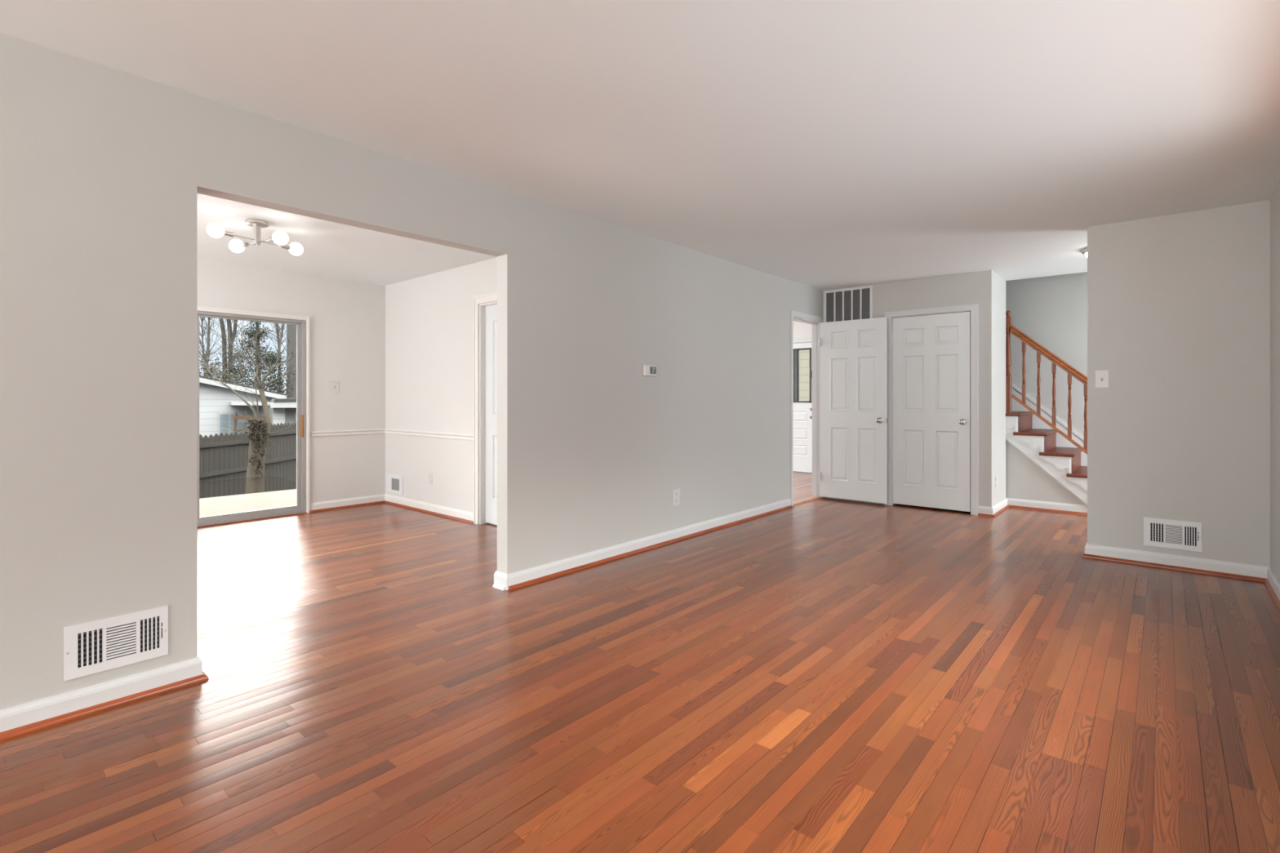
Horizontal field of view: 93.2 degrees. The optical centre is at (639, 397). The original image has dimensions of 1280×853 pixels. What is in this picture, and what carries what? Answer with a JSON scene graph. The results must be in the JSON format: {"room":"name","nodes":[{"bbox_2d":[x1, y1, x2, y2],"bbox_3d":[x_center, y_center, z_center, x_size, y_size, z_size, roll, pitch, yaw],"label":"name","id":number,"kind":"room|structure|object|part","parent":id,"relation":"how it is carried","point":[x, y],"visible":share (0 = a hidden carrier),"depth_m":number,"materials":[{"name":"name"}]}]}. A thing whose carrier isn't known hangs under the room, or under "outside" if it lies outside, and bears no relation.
{"room":"empty living room","nodes":[
{"label":"empty living room","id":0,"kind":"room"},
{"bbox_2d":[199,488,296,517],"bbox_3d":[-5.176,1.405,6.478,2.790,0.250,9.000,0,0,41],"label":"patio","id":1,"kind":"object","parent":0,"point":[211,506],"depth_m":7.40,"materials":[{"name":"concrete"}]},
{"bbox_2d":[196,258,385,502],"bbox_3d":[-2.487,-0.045,7.372,0.100,2.450,9.875,0,0,41],"label":"wall","id":2,"kind":"structure","parent":0,"point":[347,317],"depth_m":6.42,"materials":[{"name":"paint"}]},
{"bbox_2d":[196,311,306,526],"bbox_3d":[-4.065,0.195,5.541,0.107,1.970,1.838,0,0,41],"label":"door","id":3,"kind":"structure","parent":2,"relation":"in","point":[300,507],"depth_m":6.11,"materials":[{"name":"metal"}]},
{"bbox_3d":[-3.455,0.290,6.187,0.034,0.230,0.019,0,0,41],"label":"handle","id":4,"kind":"part","parent":3,"relation":"part of","materials":[{"name":"brown wood"}]},
{"bbox_2d":[196,511,306,527],"bbox_3d":[-4.024,1.176,5.505,0.014,0.008,1.841,0,0,41],"label":"trim","id":5,"kind":"structure","parent":2,"relation":"attached to","point":[304,512],"depth_m":5.82,"materials":[{"name":"wood"}]},
{"bbox_2d":[196,306,309,512],"bbox_3d":[-4.024,0.173,5.505,0.026,2.014,1.893,0,0,41],"label":"trim","id":6,"kind":"structure","parent":2,"relation":"attached to","point":[198,308],"depth_m":6.20,"materials":[{"name":"paint"}]},
{"bbox_2d":[330,381,339,392],"bbox_3d":[-3.236,-0.115,6.418,0.019,0.124,0.090,0,0,41],"label":"light switch","id":7,"kind":"object","parent":2,"relation":"attached to","point":[335,385],"visible":1,"depth_m":6.42,"materials":[{"name":"white plastic"}]},
{"bbox_2d":[0,32,822,710],"bbox_3d":[-0.819,-0.045,3.805,0.105,2.450,13.075,0,0,41],"label":"wall","id":8,"kind":"structure","parent":0,"point":[104,169],"depth_m":2.53,"materials":[{"name":"paint"}]},
{"bbox_2d":[0,654,202,732],"bbox_3d":[-3.494,1.133,0.722,0.133,0.094,4.911,0,0,41],"label":"baseboard","id":9,"kind":"structure","parent":8,"relation":"attached to","point":[15,717],"depth_m":2.28,"materials":[{"name":"paint"}]},
{"bbox_2d":[0,671,208,740],"bbox_3d":[-3.475,1.169,0.719,0.138,0.021,4.930,0,0,41],"label":"trim","id":10,"kind":"structure","parent":8,"relation":"attached to","point":[95,708],"depth_m":2.28,"materials":[{"name":"wood"}]},
{"bbox_2d":[63,605,168,680],"bbox_3d":[-2.015,0.942,2.336,0.012,0.198,0.308,0,0,41],"label":"air vent","id":11,"kind":"object","parent":8,"relation":"in","point":[94,646],"visible":1,"depth_m":2.33,"materials":[{"name":"white metal"}]},
{"bbox_2d":[492,582,505,590],"bbox_3d":[-0.873,1.169,3.743,0.105,0.021,0.020,0,0,41],"label":"trim","id":12,"kind":"structure","parent":8,"relation":"attached to","point":[495,585],"depth_m":3.73,"materials":[{"name":"paint"}]},
{"bbox_2d":[493,497,791,590],"bbox_3d":[0.050,1.133,5.426,0.944,0.094,3.734,0,0,41],"label":"baseboard","id":13,"kind":"structure","parent":8,"relation":"attached to","point":[520,576],"depth_m":4.49,"materials":[{"name":"paint"}]},
{"bbox_2d":[643,364,656,376],"bbox_3d":[0.079,-0.214,4.741,0.024,0.086,0.144,0,0,41],"label":"thermostat","id":14,"kind":"object","parent":8,"relation":"attached to","point":[648,370],"visible":1,"depth_m":4.72,"materials":[{"name":"white plastic"}]},
{"bbox_2d":[508,505,792,590],"bbox_3d":[0.418,1.169,5.116,0.020,0.021,3.720,0,0,41],"label":"trim","id":15,"kind":"structure","parent":8,"relation":"attached to","point":[620,556],"depth_m":4.55,"materials":[{"name":"wood"}]},
{"bbox_2d":[672,488,679,506],"bbox_3d":[0.301,0.824,5.009,0.008,0.135,0.100,0,0,41],"label":"wall outlet","id":16,"kind":"object","parent":8,"relation":"attached to","point":[676,493],"visible":1,"depth_m":5.00,"materials":[{"name":"white plastic"}]},
{"bbox_2d":[792,315,820,497],"bbox_3d":[1.851,0.145,6.882,0.104,2.070,0.727,0,0,41],"label":"trim","id":17,"kind":"structure","parent":8,"relation":"attached to","point":[815,325],"depth_m":7.13,"materials":[{"name":"paint"}]},
{"bbox_2d":[790,310,824,506],"bbox_3d":[1.900,0.117,6.843,0.020,2.125,0.823,0,0,41],"label":"trim","id":18,"kind":"structure","parent":8,"relation":"attached to","point":[793,313],"depth_m":6.54,"materials":[{"name":"paint"}]},
{"bbox_2d":[792,496,822,506],"bbox_3d":[1.856,1.173,6.878,0.137,0.015,0.703,0,0,41],"label":"threshold","id":19,"kind":"object","parent":8,"relation":"attached to","point":[810,499],"depth_m":6.88,"materials":[{"name":"brown wood"}]},
{"bbox_2d":[385,257,497,524],"bbox_3d":[-1.528,-0.045,5.735,3.495,2.450,0.100,0,0,41],"label":"wall","id":20,"kind":"structure","parent":0,"point":[429,318],"depth_m":6.19,"materials":[{"name":"paint"}]},
{"bbox_2d":[309,493,473,520],"bbox_3d":[-2.481,1.133,5.957,1.765,0.094,0.814,0,0,41],"label":"baseboard","id":21,"kind":"structure","parent":20,"relation":"attached to","point":[344,502],"depth_m":6.38,"materials":[{"name":"paint"}]},
{"bbox_2d":[309,500,473,524],"bbox_3d":[-2.480,1.169,5.947,1.752,0.021,0.801,0,0,41],"label":"trim","id":22,"kind":"structure","parent":20,"relation":"attached to","point":[383,501],"depth_m":6.35,"materials":[{"name":"wood"}]},
{"bbox_2d":[311,428,473,440],"bbox_3d":[-2.474,0.376,5.965,1.765,0.052,0.792,0,0,41],"label":"trim","id":23,"kind":"structure","parent":20,"relation":"attached to","point":[433,434],"depth_m":6.38,"materials":[{"name":"paint"}]},
{"bbox_2d":[386,473,403,494],"bbox_3d":[-2.718,0.954,6.694,0.370,0.198,0.010,0,0,41],"label":"air vent","id":24,"kind":"object","parent":20,"relation":"in","point":[394,483],"visible":1,"depth_m":6.68,"materials":[{"name":"white metal"}]},
{"bbox_2d":[428,472,432,484],"bbox_3d":[-2.151,0.833,6.203,0.072,0.118,0.008,0,0,41],"label":"wall outlet","id":25,"kind":"object","parent":20,"relation":"attached to","point":[430,475],"visible":1,"depth_m":6.19,"materials":[{"name":"white plastic"}]},
{"bbox_2d":[473,292,497,524],"bbox_3d":[-1.214,0.115,5.382,0.904,2.130,0.022,0,0,41],"label":"trim","id":26,"kind":"structure","parent":20,"relation":"attached to","point":[491,297],"depth_m":5.65,"materials":[{"name":"paint"}]},
{"bbox_2d":[480,301,497,524],"bbox_3d":[-1.174,0.154,5.427,0.767,2.052,0.099,0,0,41],"label":"trim","id":27,"kind":"structure","parent":20,"relation":"attached to","point":[482,307],"depth_m":5.65,"materials":[{"name":"paint"}]},
{"bbox_2d":[485,304,497,524],"bbox_3d":[-1.159,0.154,5.445,0.742,2.027,0.039,0,0,41],"label":"door","id":28,"kind":"structure","parent":20,"relation":"in","point":[491,310],"depth_m":5.61,"materials":[{"name":"paint"}]},
{"bbox_2d":[0,471,1279,852],"bbox_3d":[-0.454,1.240,3.489,8.260,0.120,13.275,0,0,41],"label":"floor","id":29,"kind":"structure","parent":0,"point":[383,630],"depth_m":2.32,"materials":[{"name":"brown wood"}]},
{"bbox_2d":[1005,382,1087,505],"bbox_3d":[4.477,0.198,6.721,2.208,2.007,0.978,0,0,41],"label":"staircase","id":30,"kind":"structure","parent":29,"relation":"on","point":[1045,446],"depth_m":6.48,"materials":[{"name":"paint"}]},
{"bbox_2d":[1005,310,1087,454],"bbox_3d":[4.401,0.014,6.224,1.118,1.925,0.062,0,0,41],"label":"stair railing","id":31,"kind":"object","parent":30,"relation":"on","point":[1072,371],"visible":0.55,"depth_m":6.37,"materials":[{"name":"brown wood"}]},
{"bbox_3d":[4.001,-0.393,6.571,0.058,1.112,0.058,0,0,41],"label":"newel post","id":32,"kind":"part","parent":31,"relation":"part of","materials":[{"name":"brown wood"}]},
{"bbox_3d":[4.402,-0.305,6.223,1.007,0.980,0.062,0,0,41],"label":"handrail","id":33,"kind":"part","parent":31,"relation":"part of","materials":[{"name":"brown wood"}]},
{"bbox_3d":[4.402,0.411,6.223,1.007,0.921,0.044,0,0,41],"label":"rail","id":34,"kind":"part","parent":31,"relation":"part of","materials":[{"name":"brown wood"}]},
{"bbox_3d":[4.290,0.817,6.283,0.845,0.769,0.026,0,0,41],"label":"stringer moulding","id":35,"kind":"part","parent":30,"relation":"part of","materials":[{"name":"paint"}]},
{"bbox_2d":[0,0,1279,290],"bbox_3d":[-0.454,-1.320,3.489,8.260,0.100,13.275,0,0,41],"label":"ceiling","id":36,"kind":"structure","parent":0,"point":[820,144],"depth_m":2.64,"materials":[{"name":"paint"}]},
{"bbox_2d":[206,217,303,255],"bbox_3d":[-2.742,-1.169,4.341,0.484,0.203,0.520,0,0,-16],"label":"ceiling lamp","id":37,"kind":"object","parent":36,"relation":"attached to","point":[215,230],"visible":1,"depth_m":4.32,"materials":[{"name":"white glass"}]},
{"bbox_3d":[-2.867,-1.131,4.088,0.100,0.100,0.105,0,0,41],"label":"globe bulb","id":38,"kind":"part","parent":37,"relation":"part of","materials":[{"name":"white glass"}]},
{"bbox_2d":[223,230,234,236],"bbox_3d":[-2.835,-1.131,4.162,0.033,0.033,0.064,0,0,23],"label":"socket","id":39,"kind":"object","parent":37,"relation":"attached to","point":[226,233],"depth_m":4.15,"materials":[{"name":"silver metal"}]},
{"bbox_3d":[-2.964,-1.117,4.448,0.106,0.100,0.100,0,0,41],"label":"globe bulb","id":40,"kind":"part","parent":37,"relation":"part of","materials":[{"name":"white glass"}]},
{"bbox_2d":[239,242,248,247],"bbox_3d":[-2.892,-1.117,4.414,0.064,0.033,0.033,0,0,26],"label":"socket","id":41,"kind":"object","parent":37,"relation":"attached to","point":[241,244],"depth_m":4.40,"materials":[{"name":"silver metal"}]},
{"bbox_3d":[-2.795,-1.131,4.255,0.008,0.008,0.169,0,0,23],"label":"arm","id":42,"kind":"part","parent":37,"relation":"part of","materials":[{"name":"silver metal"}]},
{"bbox_3d":[-2.755,-1.165,4.347,0.041,0.153,0.041,0,0,25],"label":"stem","id":43,"kind":"part","parent":37,"relation":"part of","materials":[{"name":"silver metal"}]},
{"bbox_2d":[268,236,273,242],"bbox_3d":[-2.584,-1.117,4.260,0.064,0.033,0.033,0,0,27],"label":"socket","id":44,"kind":"object","parent":37,"relation":"attached to","point":[270,239],"depth_m":4.25,"materials":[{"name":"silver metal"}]},
{"bbox_3d":[-2.705,-1.131,4.435,0.008,0.008,0.169,0,0,29],"label":"arm","id":45,"kind":"part","parent":37,"relation":"part of","materials":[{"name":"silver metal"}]},
{"bbox_3d":[-2.512,-1.117,4.225,0.106,0.100,0.100,0,0,41],"label":"globe bulb","id":46,"kind":"part","parent":37,"relation":"part of","materials":[{"name":"white glass"}]},
{"bbox_2d":[279,244,290,249],"bbox_3d":[-2.656,-1.131,4.523,0.033,0.033,0.064,0,0,29],"label":"socket","id":47,"kind":"object","parent":37,"relation":"attached to","point":[285,246],"depth_m":4.52,"materials":[{"name":"silver metal"}]},
{"bbox_3d":[-2.617,-1.131,4.593,0.100,0.100,0.106,0,0,41],"label":"globe bulb","id":48,"kind":"part","parent":37,"relation":"part of","materials":[{"name":"white glass"}]},
{"bbox_2d":[1080,247,1087,257],"bbox_3d":[3.930,-1.209,5.116,0.330,0.122,0.330,0,0,41],"label":"hall ceiling light","id":49,"kind":"object","parent":36,"relation":"attached to","point":[1084,251],"visible":0.09,"depth_m":5.15,"materials":[{"name":"white glass"}]},
{"bbox_2d":[792,320,812,343],"bbox_3d":[2.139,-0.045,9.960,3.495,2.450,0.100,0,0,41],"label":"wall","id":50,"kind":"structure","parent":0,"point":[800,329],"depth_m":9.54,"materials":[{"name":"paint"}]},
{"bbox_2d":[792,342,812,472],"bbox_3d":[2.393,0.152,9.692,0.821,2.035,0.096,0,0,41],"label":"door","id":51,"kind":"structure","parent":50,"relation":"in","point":[802,410],"depth_m":9.56,"materials":[{"name":"paint"}]},
{"bbox_3d":[2.436,-0.352,9.681,0.680,0.855,0.056,0,0,41],"label":"glass frame","id":52,"kind":"part","parent":51,"relation":"part of","materials":[{"name":"glass"}]},
{"bbox_2d":[792,337,812,342],"bbox_3d":[2.375,0.115,9.675,0.965,2.130,0.022,0,0,41],"label":"trim","id":53,"kind":"structure","parent":50,"relation":"attached to","point":[802,339],"depth_m":9.51,"materials":[{"name":"paint"}]},
{"bbox_2d":[822,270,993,506],"bbox_3d":[2.863,-0.045,6.625,1.760,2.450,0.100,0,0,41],"label":"wall","id":54,"kind":"structure","parent":0,"point":[975,287],"depth_m":6.11,"materials":[{"name":"paint"}]},
{"bbox_2d":[823,285,872,322],"bbox_3d":[2.390,-1.055,6.959,0.568,0.410,0.014,0,0,41],"label":"air vent","id":55,"kind":"object","parent":54,"relation":"in","point":[854,303],"visible":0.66,"depth_m":6.96,"materials":[{"name":"white metal"}]},
{"bbox_2d":[818,316,887,503],"bbox_3d":[2.409,0.137,6.850,0.771,2.034,0.184,0,0,41],"label":"door","id":56,"kind":"structure","parent":54,"relation":"in","point":[854,353],"depth_m":6.83,"materials":[{"name":"paint"}]},
{"bbox_3d":[2.609,0.246,6.604,0.064,0.064,0.074,0,0,41],"label":"knob","id":57,"kind":"part","parent":56,"relation":"part of","materials":[{"name":"silver metal"}]},
{"bbox_2d":[890,311,970,511],"bbox_3d":[3.046,0.141,6.378,0.774,2.034,0.112,0,0,41],"label":"door","id":58,"kind":"structure","parent":54,"relation":"in","point":[931,353],"depth_m":6.37,"materials":[{"name":"paint"}]},
{"bbox_3d":[3.279,0.245,6.151,0.064,0.064,0.074,0,0,41],"label":"knob","id":59,"kind":"part","parent":58,"relation":"part of","materials":[{"name":"silver metal"}]},
{"bbox_2d":[884,303,978,515],"bbox_3d":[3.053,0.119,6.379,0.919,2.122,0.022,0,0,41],"label":"trim","id":60,"kind":"structure","parent":54,"relation":"attached to","point":[974,308],"depth_m":6.11,"materials":[{"name":"paint"}]},
{"bbox_2d":[977,504,1087,517],"bbox_3d":[4.004,1.169,6.028,0.974,0.021,0.760,0,0,41],"label":"trim","id":61,"kind":"structure","parent":54,"relation":"attached to","point":[1007,506],"depth_m":6.24,"materials":[{"name":"wood"}]},
{"bbox_2d":[993,271,1005,505],"bbox_3d":[3.725,-0.045,6.353,0.100,2.450,0.620,0,0,41],"label":"wall","id":62,"kind":"structure","parent":0,"point":[999,283],"depth_m":6.27,"materials":[{"name":"paint"}]},
{"bbox_2d":[995,475,997,488],"bbox_3d":[3.639,0.860,6.170,0.008,0.118,0.072,0,0,41],"label":"wall outlet","id":63,"kind":"object","parent":62,"relation":"attached to","point":[996,477],"visible":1,"depth_m":6.15,"materials":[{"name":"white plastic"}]},
{"bbox_2d":[1005,440,1086,505],"bbox_3d":[4.277,0.762,6.344,0.945,0.836,0.050,0,0,41],"label":"wall","id":64,"kind":"structure","parent":0,"point":[1024,480],"depth_m":6.43,"materials":[{"name":"paint"}]},
{"bbox_2d":[977,497,1087,515],"bbox_3d":[4.014,1.133,6.040,0.974,0.094,0.754,0,0,41],"label":"baseboard","id":65,"kind":"structure","parent":64,"relation":"attached to","point":[1010,501],"depth_m":6.27,"materials":[{"name":"paint"}]},
{"bbox_2d":[1005,271,1087,436],"bbox_3d":[4.937,-1.320,7.036,4.565,5.000,0.100,0,0,41],"label":"wall","id":66,"kind":"structure","parent":0,"point":[1051,311],"depth_m":7.07,"materials":[{"name":"paint"}]},
{"bbox_2d":[1087,200,1270,567],"bbox_3d":[4.058,-0.045,3.940,1.835,2.450,0.110,0,0,41],"label":"wall","id":67,"kind":"structure","parent":0,"point":[1179,304],"depth_m":4.16,"materials":[{"name":"paint"}]},
{"bbox_2d":[1095,370,1108,387],"bbox_3d":[3.388,-0.137,4.435,0.080,0.128,0.019,0,0,41],"label":"light switch","id":68,"kind":"object","parent":67,"relation":"attached to","point":[1101,376],"visible":1,"depth_m":4.44,"materials":[{"name":"white plastic"}]},
{"bbox_2d":[1143,516,1201,551],"bbox_3d":[3.682,0.944,4.184,0.303,0.198,0.012,0,0,41],"label":"air vent","id":69,"kind":"object","parent":67,"relation":"in","point":[1157,532],"visible":1,"depth_m":4.18,"materials":[{"name":"white metal"}]},
{"bbox_2d":[1270,182,1279,582],"bbox_3d":[0.875,-0.045,0.154,0.100,2.450,9.780,0,0,41],"label":"wall","id":70,"kind":"structure","parent":0,"point":[1275,199],"depth_m":3.69,"materials":[{"name":"paint"}]},
{"bbox_2d":[1081,551,1279,612],"bbox_3d":[0.499,1.169,0.553,0.965,0.021,9.890,0,0,41],"label":"trim","id":71,"kind":"structure","parent":70,"relation":"attached to","point":[1268,585],"depth_m":4.08,"materials":[{"name":"wood"}]},
{"bbox_2d":[1084,542,1279,600],"bbox_3d":[0.511,1.133,0.543,0.959,0.094,9.890,0,0,41],"label":"baseboard","id":72,"kind":"structure","parent":70,"relation":"attached to","point":[1255,571],"depth_m":4.12,"materials":[{"name":"paint"}]},
{"label":"outside","id":73,"kind":"structure","parent":0,"visible":0},
{"bbox_3d":[-26.435,2.180,22.939,110.000,0.500,120.000,0,0,41],"label":"yard","id":74,"kind":"structure","parent":73,"visible":0},
{"bbox_2d":[199,316,232,377],"bbox_3d":[-19.989,-2.109,28.210,3.019,8.820,2.709,0,0,41],"label":"slender tree","id":75,"kind":"object","parent":74,"relation":"on","point":[208,332],"visible":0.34,"depth_m":27.97,"materials":[{"name":"grey plant"}]},
{"bbox_2d":[199,349,232,381],"bbox_3d":[-17.026,0.191,24.005,2.233,4.178,1.051,0,0,1],"label":"dry shrub","id":76,"kind":"object","parent":74,"relation":"on","point":[206,373],"visible":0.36,"depth_m":23.99,"materials":[{"name":"grey plant"}]},
{"bbox_2d":[200,318,243,382],"bbox_3d":[-23.255,-2.733,33.845,3.082,10.072,2.321,0,0,-38],"label":"tree","id":77,"kind":"object","parent":74,"relation":"on","point":[230,335],"visible":0.31,"depth_m":33.92,"materials":[{"name":"brown plant"}]},
{"bbox_2d":[199,431,249,498],"bbox_3d":[-7.164,1.292,9.800,0.057,1.398,2.804,0,0,6],"label":"picket fence","id":78,"kind":"object","parent":74,"relation":"on","point":[223,463],"visible":0.33,"depth_m":10.32,"materials":[{"name":"grey wood"}]},
{"bbox_3d":[-7.154,1.268,9.799,0.038,0.065,2.804,0,0,6],"label":"rail","id":79,"kind":"part","parent":78,"relation":"part of","materials":[{"name":"grey wood"}]},
{"bbox_3d":[-7.154,0.782,9.799,0.038,0.065,2.804,0,0,6],"label":"rail","id":80,"kind":"part","parent":78,"relation":"part of","materials":[{"name":"grey wood"}]},
{"bbox_2d":[199,375,286,439],"bbox_3d":[-13.919,0.673,19.090,4.384,3.694,5.850,0,0,-36],"label":"house","id":81,"kind":"structure","parent":74,"relation":"on","point":[220,407],"depth_m":18.07,"materials":[{"name":"white wood"}]},
{"bbox_3d":[-11.617,0.874,17.328,0.045,0.520,0.080,0,0,-36],"label":"porch post","id":82,"kind":"part","parent":81,"relation":"part of","materials":[{"name":"red wood"}]},
{"bbox_2d":[199,319,296,493],"bbox_3d":[-5.958,0.094,9.354,2.168,3.420,0.852,0,0,-1],"label":"bare tree","id":83,"kind":"object","parent":74,"relation":"on","point":[259,433],"visible":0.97,"depth_m":9.31,"materials":[{"name":"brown plant"}]},
{"bbox_2d":[218,320,296,397],"bbox_3d":[-17.290,-1.021,26.877,4.845,5.584,3.572,0,0,41],"label":"evergreen tree","id":84,"kind":"object","parent":74,"relation":"on","point":[273,358],"visible":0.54,"depth_m":26.65,"materials":[{"name":"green plant"}]},
{"bbox_2d":[266,323,286,392],"bbox_3d":[-18.975,-1.836,32.099,2.788,8.274,2.332,0,0,17],"label":"forked tree","id":85,"kind":"object","parent":74,"relation":"on","point":[282,326],"visible":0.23,"depth_m":31.95,"materials":[{"name":"grey plant"}]},
{"bbox_2d":[264,422,296,492],"bbox_3d":[-6.995,1.236,12.424,0.057,1.508,2.350,0,0,1],"label":"picket fence","id":86,"kind":"object","parent":74,"relation":"on","point":[280,474],"visible":0.32,"depth_m":11.83,"materials":[{"name":"grey wood"}]},
{"bbox_3d":[-6.985,1.202,12.424,0.038,0.065,2.350,0,0,1],"label":"rail","id":87,"kind":"part","parent":86,"relation":"part of","materials":[{"name":"grey wood"}]},
{"bbox_3d":[-6.985,0.688,12.424,0.038,0.065,2.350,0,0,1],"label":"rail","id":88,"kind":"part","parent":86,"relation":"part of","materials":[{"name":"grey wood"}]},
{"bbox_2d":[269,398,296,425],"bbox_3d":[-9.681,1.246,18.545,2.896,2.634,0.900,0,0,-36],"label":"outbuilding","id":89,"kind":"structure","parent":74,"relation":"on","point":[283,410],"depth_m":17.75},
{"bbox_2d":[275,324,296,398],"bbox_3d":[-17.547,-1.769,30.021,1.059,8.138,1.532,0,0,-8],"label":"tree","id":90,"kind":"object","parent":74,"relation":"on","point":[291,333],"visible":0.34,"depth_m":29.81,"materials":[{"name":"grey plant"}]},
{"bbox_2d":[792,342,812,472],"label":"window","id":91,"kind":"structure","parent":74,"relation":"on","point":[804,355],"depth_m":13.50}
]}

